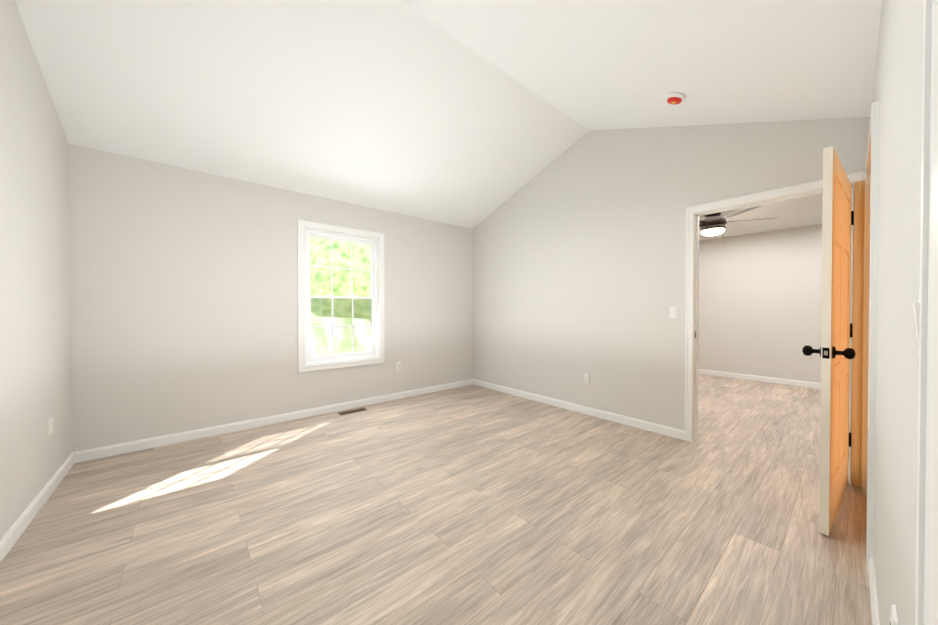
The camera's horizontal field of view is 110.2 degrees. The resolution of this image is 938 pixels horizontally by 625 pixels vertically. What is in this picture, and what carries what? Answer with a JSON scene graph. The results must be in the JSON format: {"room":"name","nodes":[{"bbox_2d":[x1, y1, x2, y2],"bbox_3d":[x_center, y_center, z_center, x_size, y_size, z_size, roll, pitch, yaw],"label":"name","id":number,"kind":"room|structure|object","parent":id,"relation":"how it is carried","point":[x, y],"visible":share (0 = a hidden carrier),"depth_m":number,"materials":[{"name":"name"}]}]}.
{"room":"empty bedroom","nodes":[
{"label":"empty bedroom","id":0,"kind":"room"},
{"bbox_2d":[0,0,71,539],"bbox_3d":[-1.845,-0.418,0.968,0.150,3.204,4.265,0,1,-41],"label":"wall","id":1,"kind":"structure","parent":0,"point":[35,361],"depth_m":1.89,"materials":[{"name":"white paint"}]},
{"bbox_2d":[0,452,75,562],"bbox_3d":[-1.761,1.141,1.012,0.014,0.085,3.960,0,1,-41],"label":"baseboard","id":2,"kind":"structure","parent":1,"relation":"attached to","point":[13,534],"depth_m":1.87,"materials":[{"name":"white wood"}]},
{"bbox_2d":[49,416,53,434],"bbox_3d":[-2.746,0.743,2.153,0.008,0.115,0.070,0,1,-41],"label":"electrical outlet","id":3,"kind":"object","parent":1,"relation":"attached to","point":[51,429],"visible":0.98,"depth_m":2.14,"materials":[{"name":"white plastic"}]},
{"bbox_2d":[68,143,472,452],"bbox_3d":[-1.569,-0.079,3.917,4.400,2.468,0.150,0,1,-41],"label":"wall","id":4,"kind":"structure","parent":0,"point":[183,299],"depth_m":3.09,"materials":[{"name":"white paint"}]},
{"bbox_2d":[76,379,471,462],"bbox_3d":[-1.504,1.113,3.875,4.130,0.085,0.014,0,1,-41],"label":"baseboard","id":5,"kind":"structure","parent":4,"relation":"attached to","point":[111,450],"depth_m":3.23,"materials":[{"name":"white wood"}]},
{"bbox_2d":[297,220,384,372],"bbox_3d":[-1.528,-0.180,3.945,1.040,1.690,0.184,0,1,-41],"label":"window","id":6,"kind":"structure","parent":4,"relation":"in","point":[305,310],"depth_m":3.90,"materials":[{"name":"white"}]},
{"bbox_2d":[397,362,400,370],"bbox_3d":[-0.931,0.721,4.367,0.070,0.115,0.008,0,1,-41],"label":"electrical outlet","id":7,"kind":"object","parent":4,"relation":"attached to","point":[398,366],"visible":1,"depth_m":4.36,"materials":[{"name":"white plastic"}]},
{"bbox_2d":[0,374,871,624],"bbox_3d":[1.693,1.264,3.041,8.500,0.200,5.745,0,1,-41],"label":"floor","id":8,"kind":"structure","parent":0,"point":[472,504],"depth_m":1.81,"materials":[{"name":"brown wood"}]},
{"bbox_2d":[338,408,366,414],"bbox_3d":[-1.360,1.153,3.822,0.310,0.008,0.105,0,1,-41],"label":"floor vent","id":9,"kind":"object","parent":8,"relation":"in","point":[351,411],"visible":1,"depth_m":3.81,"materials":[{"name":"brown metal"}]},
{"bbox_2d":[15,0,881,240],"bbox_3d":[1.682,-1.797,3.002,8.170,0.986,5.745,0,1,-41],"label":"ceiling","id":10,"kind":"structure","parent":0,"point":[471,114],"depth_m":2.38,"materials":[{"name":"white paint"}]},
{"bbox_2d":[666,92,685,104],"bbox_3d":[1.579,-1.636,2.501,0.136,0.077,0.132,0,1,-41],"label":"smoke detector","id":11,"kind":"object","parent":10,"relation":"attached to","point":[674,98],"visible":1,"depth_m":2.47,"materials":[{"name":"white"}]},
{"bbox_2d":[699,206,778,235],"bbox_3d":[3.206,-1.106,4.349,1.291,0.425,1.270,0,1,-41],"label":"ceiling fan light","id":12,"kind":"object","parent":10,"relation":"hanging from","point":[714,224],"visible":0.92,"depth_m":4.21,"materials":[{"name":"white glass"}]},
{"bbox_2d":[473,117,869,430],"bbox_3d":[1.394,-0.445,3.743,0.120,3.204,4.265,0,1,-41],"label":"wall","id":13,"kind":"structure","parent":0,"point":[579,258],"depth_m":3.46,"materials":[{"name":"white paint"}]},
{"bbox_2d":[472,379,684,439],"bbox_3d":[1.023,1.111,4.088,0.014,0.085,2.910,0,1,-41],"label":"baseboard","id":14,"kind":"structure","parent":13,"relation":"attached to","point":[649,426],"depth_m":3.66,"materials":[{"name":"white wood"}]},
{"bbox_2d":[584,373,589,383],"bbox_3d":[1.337,0.752,3.722,0.008,0.115,0.070,0,1,-41],"label":"electrical outlet","id":15,"kind":"object","parent":13,"relation":"attached to","point":[586,378],"visible":1,"depth_m":3.72,"materials":[{"name":"white plastic"}]},
{"bbox_2d":[670,306,677,317],"bbox_3d":[1.905,-0.003,3.049,0.012,0.115,0.070,0,1,-41],"label":"light switch","id":16,"kind":"object","parent":13,"relation":"attached to","point":[673,311],"visible":1,"depth_m":3.04,"materials":[{"name":"white plastic"}]},
{"bbox_2d":[685,171,864,486],"bbox_3d":[2.360,0.112,2.620,0.162,2.112,1.045,0,1,-41],"label":"trim","id":17,"kind":"structure","parent":13,"relation":"attached to","point":[856,180],"depth_m":2.42,"materials":[{"name":"white wood"}]},
{"bbox_2d":[802,146,855,535],"bbox_3d":[2.228,0.150,1.979,0.922,2.024,0.193,0,1,-37],"label":"door","id":18,"kind":"structure","parent":13,"relation":"in","point":[836,352],"depth_m":1.78,"materials":[{"name":"brown wood"}]},
{"bbox_2d":[698,224,821,382],"bbox_3d":[4.949,-0.094,5.392,0.120,2.470,5.100,0,1,-41],"label":"wall","id":19,"kind":"structure","parent":0,"point":[760,302],"depth_m":5.41,"materials":[{"name":"white paint"}]},
{"bbox_2d":[698,369,820,388],"bbox_3d":[4.898,1.099,5.360,0.014,0.085,4.900,0,1,-41],"label":"baseboard","id":20,"kind":"structure","parent":19,"relation":"attached to","point":[767,379],"depth_m":5.40,"materials":[{"name":"white wood"}]},
{"bbox_2d":[872,0,923,624],"bbox_3d":[1.117,-0.048,0.780,4.400,2.468,0.120,0,1,-41],"label":"wall","id":21,"kind":"structure","parent":0,"point":[898,86],"depth_m":0.79,"materials":[{"name":"white paint"}]},
{"bbox_2d":[861,101,878,574],"bbox_3d":[2.239,0.120,1.743,1.045,2.112,0.162,0,1,-41],"label":"trim","id":22,"kind":"structure","parent":21,"relation":"attached to","point":[870,323],"depth_m":1.46,"materials":[{"name":"white wood"}]},
{"bbox_2d":[869,557,879,624],"bbox_3d":[1.171,1.142,0.927,1.652,0.085,0.014,0,1,-41],"label":"baseboard","id":23,"kind":"structure","parent":21,"relation":"attached to","point":[872,579],"depth_m":1.29,"materials":[{"name":"white wood"}]},
{"bbox_2d":[890,604,897,624],"bbox_3d":[0.992,0.756,0.765,0.070,0.115,0.008,0,1,-41],"label":"electrical outlet","id":24,"kind":"object","parent":21,"relation":"attached to","point":[893,619],"visible":1,"depth_m":0.76,"materials":[{"name":"white plastic"}]},
{"bbox_2d":[913,288,919,356],"bbox_3d":[0.672,0.016,0.487,0.070,0.115,0.012,0,1,-41],"label":"light switch","id":25,"kind":"object","parent":21,"relation":"attached to","point":[916,306],"visible":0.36,"depth_m":0.48,"materials":[{"name":"white plastic"}]},
{"bbox_2d":[915,0,937,624],"bbox_3d":[0.171,0.098,-0.029,1.098,2.192,0.162,0,1,-41],"label":"trim","id":26,"kind":"structure","parent":21,"relation":"attached to","point":[927,552],"depth_m":0.37,"materials":[{"name":"white wood"}]},
{"label":"outside","id":27,"kind":"structure","parent":0,"visible":0},
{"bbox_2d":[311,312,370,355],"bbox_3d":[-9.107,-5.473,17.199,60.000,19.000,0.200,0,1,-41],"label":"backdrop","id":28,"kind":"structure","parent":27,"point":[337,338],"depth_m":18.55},
{"bbox_3d":[-17.710,4.029,27.333,70.000,0.200,55.355,0,1,-41],"label":"ground","id":29,"kind":"structure","parent":27,"visible":0},
{"bbox_2d":[310,237,370,321],"bbox_3d":[-2.597,0.027,8.722,4.322,8.174,4.323,0,1,-41],"label":"tree","id":30,"kind":"object","parent":29,"relation":"on","point":[364,252],"depth_m":6.36,"materials":[{"name":"green plant"}]}
]}

